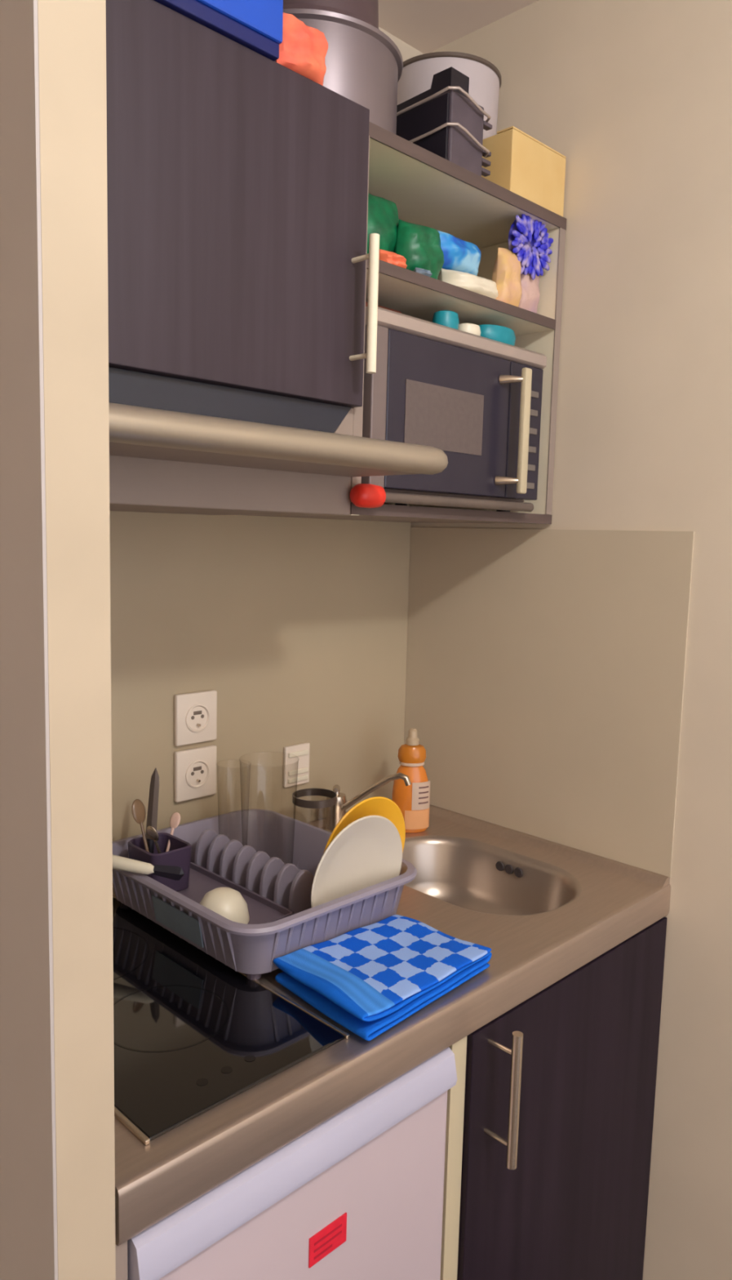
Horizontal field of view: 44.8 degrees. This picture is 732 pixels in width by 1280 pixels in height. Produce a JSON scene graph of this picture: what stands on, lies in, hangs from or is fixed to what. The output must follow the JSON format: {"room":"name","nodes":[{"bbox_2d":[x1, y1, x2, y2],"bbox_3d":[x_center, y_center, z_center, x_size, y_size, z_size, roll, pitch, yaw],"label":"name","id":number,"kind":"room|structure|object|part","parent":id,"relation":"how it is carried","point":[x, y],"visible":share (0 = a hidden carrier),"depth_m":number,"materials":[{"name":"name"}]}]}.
{"room":"kitchen","nodes":[
{"label":"kitchen","id":0,"kind":"room"},
{"bbox_2d":[37,0,115,1279],"bbox_3d":[-0.434,0.151,0.906,0.051,2.375,0.600,-5,9,-45],"label":"wall","id":1,"kind":"structure","parent":0,"point":[72,33],"depth_m":0.67,"materials":[{"name":"beige paint"}]},
{"bbox_2d":[0,0,57,1279],"bbox_3d":[-0.453,0.152,0.887,0.003,2.375,0.600,-5,9,-45],"label":"trim","id":2,"kind":"structure","parent":1,"relation":"attached to","point":[28,1241],"depth_m":0.69,"materials":[{"name":"white wood"}]},
{"bbox_2d":[306,26,423,822],"bbox_3d":[-1.048,0.149,0.787,3.300,2.375,0.100,-5,9,-45],"label":"wall","id":3,"kind":"structure","parent":0,"point":[407,51],"depth_m":1.67,"materials":[{"name":"paint"}]},
{"bbox_2d":[106,0,379,407],"bbox_3d":[-0.286,-0.498,1.099,0.501,0.375,0.398,-5,9,-45],"label":"upper cabinet","id":4,"kind":"object","parent":3,"relation":"attached to","point":[237,180],"visible":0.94,"depth_m":1.01,"materials":[{"name":"brown wood"}]},
{"bbox_2d":[154,0,283,61],"bbox_3d":[-0.278,-0.730,0.977,0.326,0.114,0.192,-5,9,-45],"label":"box","id":5,"kind":"object","parent":4,"relation":"on","point":[257,25],"visible":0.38,"depth_m":0.99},
{"bbox_3d":[-0.277,-0.739,0.976,0.326,0.096,0.192,-5,9,-45],"label":"lid","id":6,"kind":"part","parent":5,"relation":"part of","materials":[{"name":"blue plastic"}]},
{"bbox_2d":[108,366,448,515],"bbox_3d":[-0.251,-0.235,1.092,0.504,0.144,0.509,-5,9,-45],"label":"hood","id":7,"kind":"object","parent":4,"relation":"attached to","point":[177,446],"visible":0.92,"depth_m":1.01,"materials":[{"name":"grey paint"}]},
{"bbox_3d":[-0.310,-0.272,1.139,0.493,0.084,0.325,-5,9,-45],"label":"recessed panel","id":8,"kind":"part","parent":7,"relation":"part of","materials":[{"name":"grey metal"}]},
{"bbox_3d":[-0.153,-0.286,1.298,0.062,0.084,0.321,-5,9,-45],"label":"corner panel","id":9,"kind":"part","parent":7,"relation":"part of","materials":[{"name":"grey plastic"}]},
{"bbox_2d":[275,12,328,85],"bbox_3d":[-0.079,-0.711,1.067,0.079,0.064,0.046,-5,9,-45],"label":"cloth","id":10,"kind":"object","parent":4,"relation":"on","point":[303,50],"visible":0.83,"depth_m":1.05,"materials":[{"name":"fabric"}]},
{"bbox_3d":[-0.003,-0.429,1.142,0.013,0.170,0.045,-5,9,-45],"label":"handle","id":11,"kind":"part","parent":4,"relation":"part of","materials":[{"name":"silver metal"}]},
{"bbox_2d":[110,511,410,840],"bbox_3d":[-0.271,0.076,1.485,1.000,0.573,0.004,-5,9,-45],"label":"backsplash","id":12,"kind":"structure","parent":3,"relation":"attached to","point":[298,626],"depth_m":1.56,"materials":[{"name":"paint"}]},
{"bbox_2d":[173,689,217,746],"bbox_3d":[-0.280,0.129,1.469,0.080,0.085,0.017,-5,9,-45],"label":"power socket","id":13,"kind":"object","parent":12,"relation":"attached to","point":[195,713],"visible":1,"depth_m":1.46,"materials":[{"name":"white plastic"}]},
{"bbox_2d":[173,744,217,802],"bbox_3d":[-0.282,0.223,1.480,0.080,0.085,0.017,-5,9,-45],"label":"power socket","id":14,"kind":"object","parent":12,"relation":"attached to","point":[194,769],"visible":1,"depth_m":1.48,"materials":[{"name":"white plastic"}]},
{"bbox_2d":[283,742,310,787],"bbox_3d":[-0.128,0.231,1.641,0.059,0.076,0.011,-5,9,-45],"label":"wall switch","id":15,"kind":"object","parent":12,"relation":"attached to","point":[296,757],"visible":1,"depth_m":1.64,"materials":[{"name":"white plastic"}]},
{"bbox_2d":[249,121,566,524],"bbox_3d":[0.043,-0.461,1.481,0.494,0.516,0.335,-5,9,-45],"label":"shelf unit","id":16,"kind":"object","parent":3,"relation":"attached to","point":[427,188],"visible":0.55,"depth_m":1.42,"materials":[{"name":"beige wood"}]},
{"bbox_2d":[275,8,403,134],"bbox_3d":[-0.090,-0.763,1.268,0.290,0.126,0.266,-5,9,-45],"label":"cooking pot","id":17,"kind":"object","parent":16,"relation":"on","point":[364,65],"visible":0.23,"depth_m":1.17,"materials":[{"name":"metal"}]},
{"bbox_2d":[283,0,378,29],"bbox_3d":[-0.079,-0.874,1.264,0.240,0.093,0.240,-5,9,-45],"label":"saucepan","id":18,"kind":"object","parent":17,"relation":"on","point":[366,11],"visible":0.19,"depth_m":1.18,"materials":[{"name":"silver metal"}]},
{"bbox_2d":[367,192,399,253],"bbox_3d":[-0.009,-0.597,1.307,0.125,0.129,0.108,-1,7,-19],"label":"snack bag","id":19,"kind":"object","parent":16,"relation":"on","point":[383,214],"visible":0.29,"depth_m":1.28,"materials":[{"name":"green plastic"}]},
{"bbox_2d":[378,248,407,268],"bbox_3d":[0.036,-0.536,1.258,0.048,0.023,0.038,-2,8,-27],"label":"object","id":20,"kind":"object","parent":16,"relation":"on","point":[390,257],"visible":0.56,"depth_m":1.24,"materials":[{"name":"orange paper"}]},
{"bbox_2d":[393,219,444,279],"bbox_3d":[0.076,-0.578,1.331,0.089,0.091,0.065,-5,9,-45],"label":"snack bag","id":21,"kind":"object","parent":16,"relation":"on","point":[420,245],"visible":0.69,"depth_m":1.30,"materials":[{"name":"green plastic"}]},
{"bbox_2d":[413,266,432,276],"bbox_3d":[0.082,-0.534,1.293,0.032,0.012,0.026,-5,9,-45],"label":"paper slip","id":22,"kind":"object","parent":16,"relation":"on","point":[428,273],"visible":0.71,"depth_m":1.28,"materials":[{"name":"blue paper"}]},
{"bbox_2d":[349,483,533,511],"bbox_3d":[0.129,-0.209,1.342,0.408,0.033,0.033,-5,9,-45],"label":"tube","id":23,"kind":"object","parent":16,"relation":"on","point":[362,495],"visible":1,"depth_m":1.28,"materials":[{"name":"grey metal"}]},
{"bbox_2d":[396,66,492,177],"bbox_3d":[0.100,-0.784,1.394,0.112,0.147,0.184,-5,9,-45],"label":"appliance","id":24,"kind":"object","parent":16,"relation":"on","point":[444,120],"visible":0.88,"depth_m":1.33,"materials":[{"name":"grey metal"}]},
{"bbox_2d":[397,51,501,139],"bbox_3d":[0.134,-0.848,1.550,0.194,0.240,0.194,-5,9,-45],"label":"pot","id":25,"kind":"object","parent":16,"relation":"on","point":[418,72],"visible":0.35,"depth_m":1.46,"materials":[{"name":"silver metal"}]},
{"bbox_2d":[361,306,546,511],"bbox_3d":[0.052,-0.349,1.457,0.408,0.266,0.355,-5,9,-45],"label":"microwave","id":26,"kind":"object","parent":16,"relation":"on","point":[475,399],"visible":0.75,"depth_m":1.34,"materials":[{"name":"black metal"}]},
{"bbox_3d":[0.010,-0.322,1.234,0.030,0.220,0.024,-5,9,-45],"label":"trim","id":27,"kind":"part","parent":26,"relation":"part of","materials":[{"name":"white metal"}]},
{"bbox_2d":[365,301,401,313],"bbox_3d":[-0.052,-0.490,1.364,0.135,0.029,0.170,-5,9,-45],"label":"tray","id":28,"kind":"object","parent":26,"relation":"on","point":[383,307],"visible":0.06,"depth_m":1.33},
{"bbox_2d":[431,310,458,329],"bbox_3d":[0.123,-0.490,1.377,0.044,0.036,0.040,-5,9,-45],"label":"plastic tub","id":29,"kind":"object","parent":26,"relation":"on","point":[449,318],"visible":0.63,"depth_m":1.36,"materials":[{"name":"teal plastic"}]},
{"bbox_3d":[0.121,-0.333,1.344,0.284,0.218,0.023,-5,9,-45],"label":"door","id":30,"kind":"part","parent":26,"relation":"part of","materials":[{"name":"black glass"}]},
{"bbox_3d":[0.147,-0.455,1.352,0.408,0.025,0.030,-5,9,-45],"label":"trim","id":31,"kind":"part","parent":26,"relation":"part of","materials":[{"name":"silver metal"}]},
{"bbox_2d":[457,323,480,335],"bbox_3d":[0.162,-0.488,1.413,0.046,0.026,0.038,-5,9,-45],"label":"plastic tub","id":32,"kind":"object","parent":26,"relation":"on","point":[471,328],"visible":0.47,"depth_m":1.40,"materials":[{"name":"white plastic"}]},
{"bbox_2d":[478,324,515,346],"bbox_3d":[0.212,-0.497,1.462,0.092,0.034,0.054,-5,9,-45],"label":"plastic tub","id":33,"kind":"object","parent":26,"relation":"on","point":[495,332],"visible":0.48,"depth_m":1.43,"materials":[{"name":"teal plastic"}]},
{"bbox_3d":[0.256,-0.345,1.478,0.091,0.218,0.022,-5,9,-45],"label":"control panel","id":34,"kind":"part","parent":26,"relation":"part of","materials":[{"name":"black plastic"}]},
{"bbox_3d":[0.252,-0.333,1.415,0.018,0.196,0.010,-5,9,-45],"label":"handle","id":35,"kind":"part","parent":26,"relation":"part of","materials":[{"name":"silver metal"}]},
{"bbox_3d":[0.046,-0.541,1.471,0.460,0.015,0.324,-5,9,-45],"label":"shelf","id":36,"kind":"part","parent":16,"relation":"part of","materials":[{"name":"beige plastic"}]},
{"bbox_2d":[437,267,498,298],"bbox_3d":[0.161,-0.561,1.418,0.131,0.041,0.080,-5,9,-45],"label":"packet","id":37,"kind":"object","parent":16,"relation":"on","point":[482,286],"visible":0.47,"depth_m":1.38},
{"bbox_2d":[437,230,480,275],"bbox_3d":[0.134,-0.606,1.395,0.131,0.053,0.067,-5,9,-45],"label":"packet","id":38,"kind":"object","parent":37,"relation":"on","point":[460,255],"visible":0.63,"depth_m":1.38,"materials":[{"name":"blue plastic"}]},
{"bbox_3d":[0.209,-0.476,1.650,0.015,0.480,0.330,-5,9,-45],"label":"panel","id":39,"kind":"part","parent":16,"relation":"part of","materials":[{"name":"beige plastic"}]},
{"bbox_2d":[492,247,521,306],"bbox_3d":[0.231,-0.590,1.454,0.059,0.095,0.040,-5,9,-45],"label":"packet","id":40,"kind":"object","parent":16,"relation":"on","point":[507,270],"visible":0.8,"depth_m":1.44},
{"bbox_2d":[481,125,565,217],"bbox_3d":[0.260,-0.765,1.475,0.152,0.100,0.068,-5,9,-45],"label":"carton","id":41,"kind":"object","parent":16,"relation":"on","point":[521,164],"visible":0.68,"depth_m":1.43,"materials":[{"name":"yellow cardboard"}]},
{"bbox_2d":[507,213,553,313],"bbox_3d":[0.259,-0.628,1.488,0.122,0.163,0.058,-5,9,-45],"label":"vase","id":42,"kind":"object","parent":16,"relation":"on","point":[531,246],"visible":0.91,"depth_m":1.48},
{"bbox_2d":[377,0,538,53],"bbox_3d":[0.184,-0.884,-0.545,3.300,0.050,3.500,-5,9,-45],"label":"ceiling","id":43,"kind":"structure","parent":0,"point":[427,26],"depth_m":1.58,"materials":[{"name":"paint"}]},
{"bbox_2d":[404,0,731,1279],"bbox_3d":[1.320,0.222,0.687,0.100,2.375,3.400,-5,9,-45],"label":"wall","id":44,"kind":"structure","parent":0,"point":[635,95],"depth_m":1.43,"materials":[{"name":"paint"}]},
{"bbox_2d":[404,527,694,877],"bbox_3d":[0.296,0.080,1.629,0.004,0.562,0.596,-5,9,-45],"label":"backsplash","id":45,"kind":"structure","parent":44,"relation":"attached to","point":[545,668],"depth_m":1.58,"materials":[{"name":"paint"}]},
{"bbox_3d":[0.122,1.523,-0.263,3.300,0.050,3.500,-5,9,-45],"label":"floor","id":46,"kind":"structure","parent":0,"visible":0},
{"bbox_2d":[115,1240,128,1279],"bbox_3d":[-0.425,0.909,1.016,0.013,0.844,0.572,-5,9,-45],"label":"end panel","id":47,"kind":"object","parent":46,"relation":"on","point":[122,1260],"visible":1,"depth_m":0.77,"materials":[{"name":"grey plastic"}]},
{"bbox_2d":[115,1047,457,1279],"bbox_3d":[-0.257,0.897,1.165,0.431,0.842,0.578,-5,9,-45],"label":"fridge","id":48,"kind":"object","parent":46,"relation":"on","point":[358,1195],"visible":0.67,"depth_m":0.95,"materials":[{"name":"white metal"}]},
{"bbox_3d":[-0.076,0.921,0.986,0.431,0.746,0.044,-5,9,-45],"label":"door","id":49,"kind":"part","parent":48,"relation":"part of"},
{"bbox_2d":[314,1223,342,1259],"bbox_3d":[-0.040,0.642,0.947,0.040,0.018,0.001,-5,9,-45],"label":"print","id":50,"kind":"object","parent":48,"relation":"attached to","point":[328,1237],"depth_m":0.95},
{"bbox_2d":[440,1035,466,1279],"bbox_3d":[-0.097,0.880,1.342,0.029,0.844,0.572,-5,9,-45],"label":"filler panel","id":51,"kind":"object","parent":46,"relation":"on","point":[455,1095],"visible":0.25,"depth_m":1.11,"materials":[{"name":"beige wood"}]},
{"bbox_2d":[457,916,666,1279],"bbox_3d":[0.113,0.861,1.518,0.515,0.850,0.639,-5,9,-45],"label":"base cabinet","id":52,"kind":"object","parent":46,"relation":"on","point":[560,1093],"visible":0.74,"depth_m":1.29,"materials":[{"name":"brown wood"}]},
{"bbox_2d":[112,799,671,1245],"bbox_3d":[-0.067,0.460,1.317,1.002,0.139,0.596,-5,9,-45],"label":"countertop","id":53,"kind":"structure","parent":52,"relation":"on","point":[218,1069],"depth_m":1.04,"materials":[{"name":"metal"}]},
{"bbox_3d":[-0.289,0.422,1.072,0.247,0.004,0.507,-5,9,-45],"label":"hob glass","id":54,"kind":"part","parent":53,"relation":"part of","materials":[{"name":"black glass"}]},
{"bbox_3d":[-0.289,0.422,1.072,0.257,0.005,0.511,-5,9,-45],"label":"hob trim","id":55,"kind":"part","parent":53,"relation":"part of","materials":[{"name":"silver metal"}]},
{"bbox_2d":[112,808,417,980],"bbox_3d":[-0.163,0.357,1.291,0.327,0.089,0.397,-5,9,-45],"label":"dish rack","id":56,"kind":"object","parent":53,"relation":"on","point":[272,858],"visible":0.83,"depth_m":1.24,"materials":[{"name":"grey plastic"}]},
{"bbox_2d":[112,854,184,879],"bbox_3d":[-0.325,0.310,1.221,0.160,0.025,0.027,4,7,20],"label":"spatula","id":57,"kind":"object","parent":56,"relation":"on","point":[119,863],"visible":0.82,"depth_m":1.20,"materials":[{"name":"white plastic"}]},
{"bbox_2d":[128,832,191,891],"bbox_3d":[-0.303,0.330,1.303,0.068,0.066,0.081,-5,9,-45],"label":"holder","id":58,"kind":"object","parent":56,"relation":"in","point":[179,855],"visible":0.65,"depth_m":1.28,"materials":[{"name":"plastic"}]},
{"bbox_2d":[131,799,149,852],"bbox_3d":[-0.321,0.293,1.279,0.025,0.123,0.039,-5,9,-45],"label":"spoon","id":59,"kind":"object","parent":58,"relation":"in","point":[139,812],"visible":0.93,"depth_m":1.28,"materials":[{"name":"brown"}]},
{"bbox_2d":[131,799,146,823],"bbox_3d":[-0.328,0.248,1.283,0.025,0.035,0.014,-5,9,-45],"label":"bowl","id":60,"kind":"object","parent":59,"relation":"attached to","point":[139,812],"depth_m":1.28,"materials":[{"name":"brown"}]},
{"bbox_3d":[-0.315,0.309,1.281,0.031,0.091,0.006,5,7,27],"label":"stem","id":61,"kind":"part","parent":59,"relation":"part of","materials":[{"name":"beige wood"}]},
{"bbox_2d":[145,768,159,853],"bbox_3d":[-0.314,0.271,1.304,0.016,0.161,0.043,2,7,6],"label":"kitchen knife","id":62,"kind":"object","parent":58,"relation":"in","point":[152,818],"visible":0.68,"depth_m":1.30,"materials":[{"name":"metal"}]},
{"bbox_2d":[146,826,161,853],"bbox_3d":[-0.301,0.309,1.288,0.020,0.092,0.042,4,7,17],"label":"spoon","id":63,"kind":"object","parent":58,"relation":"in","point":[153,833],"visible":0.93,"depth_m":1.27,"materials":[{"name":"silver metal"}]},
{"bbox_2d":[146,826,159,841],"bbox_3d":[-0.305,0.277,1.270,0.013,0.026,0.019,-5,9,-45],"label":"bowl","id":64,"kind":"object","parent":63,"relation":"attached to","point":[152,832],"depth_m":1.27,"materials":[{"name":"silver metal"}]},
{"bbox_3d":[-0.296,0.320,1.292,0.006,0.069,0.034,5,7,27],"label":"stem","id":65,"kind":"part","parent":63,"relation":"part of","materials":[{"name":"silver metal"}]},
{"bbox_2d":[165,812,180,852],"bbox_3d":[-0.299,0.306,1.337,0.018,0.085,0.044,6,8,31],"label":"spoon","id":66,"kind":"object","parent":58,"relation":"in","point":[175,820],"visible":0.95,"depth_m":1.34,"materials":[{"name":"pink plastic"}]},
{"bbox_3d":[-0.298,0.317,1.332,0.006,0.065,0.035,4,7,23],"label":"stem","id":67,"kind":"part","parent":66,"relation":"part of","materials":[{"name":"pink plastic"}]},
{"bbox_2d":[169,812,180,828],"bbox_3d":[-0.290,0.274,1.346,0.013,0.023,0.017,-5,9,-45],"label":"bowl","id":68,"kind":"object","parent":66,"relation":"attached to","point":[175,820],"depth_m":1.34,"materials":[{"name":"pink plastic"}]},
{"bbox_2d":[200,887,249,924],"bbox_3d":[-0.193,0.357,1.194,0.072,0.042,0.072,-5,9,-45],"label":"bowl","id":69,"kind":"object","parent":56,"relation":"in","point":[228,903],"visible":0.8,"depth_m":1.18,"materials":[{"name":"white ceramic"}]},
{"bbox_2d":[311,815,402,907],"bbox_3d":[-0.014,0.317,1.196,0.170,0.169,0.033,-5,9,-45],"label":"dinner plate","id":70,"kind":"object","parent":56,"relation":"in","point":[367,852],"visible":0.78,"depth_m":1.20,"materials":[{"name":"white ceramic"}]},
{"bbox_2d":[323,796,405,853],"bbox_3d":[-0.006,0.296,1.239,0.164,0.163,0.033,-5,9,-45],"label":"dinner plate","id":71,"kind":"object","parent":56,"relation":"in","point":[383,806],"visible":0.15,"depth_m":1.23,"materials":[{"name":"yellow ceramic"}]},
{"bbox_2d":[292,788,337,808],"bbox_3d":[-0.090,0.321,1.542,0.077,0.107,0.077,-5,9,-45],"label":"glass jar","id":72,"kind":"object","parent":53,"relation":"on","point":[305,792],"visible":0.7,"depth_m":1.52,"materials":[{"name":"glass"}]},
{"bbox_2d":[324,772,411,832],"bbox_3d":[-0.009,0.300,1.604,0.176,0.138,0.066,6,8,36],"label":"tap","id":73,"kind":"object","parent":53,"relation":"on","point":[335,813],"visible":0.62,"depth_m":1.63,"materials":[{"name":"silver metal"}]},
{"bbox_3d":[-0.056,0.276,1.624,0.014,0.027,0.057,2,7,2],"label":"lever","id":74,"kind":"part","parent":73,"relation":"part of","materials":[{"name":"silver metal"}]},
{"bbox_3d":[0.012,0.280,1.607,0.151,0.098,0.014,5,8,28],"label":"spout","id":75,"kind":"part","parent":73,"relation":"part of","materials":[{"name":"silver metal"}]},
{"bbox_2d":[273,914,491,1040],"bbox_3d":[0.026,0.405,1.110,0.254,0.038,0.175,-5,9,-45],"label":"tea towel","id":76,"kind":"object","parent":53,"relation":"on","point":[368,980],"visible":1,"depth_m":1.08,"materials":[{"name":"fabric"}]},
{"bbox_2d":[391,728,430,832],"bbox_3d":[0.086,0.264,1.679,0.070,0.196,0.046,0,7,-14],"label":"soap bottle","id":77,"kind":"object","parent":53,"relation":"on","point":[412,800],"visible":0.94,"depth_m":1.66,"materials":[{"name":"orange plastic"}]},
{"bbox_2d":[402,835,582,915],"bbox_3d":[0.173,0.451,1.498,0.260,0.128,0.370,-5,9,-45],"label":"sink","id":78,"kind":"object","parent":53,"relation":"in","point":[468,875],"depth_m":1.60,"materials":[{"name":"silver metal"}]},
{"bbox_3d":[0.172,0.571,1.115,0.014,0.176,0.049,-5,9,-45],"label":"handle","id":79,"kind":"part","parent":52,"relation":"part of","materials":[{"name":"silver metal"}]}
]}

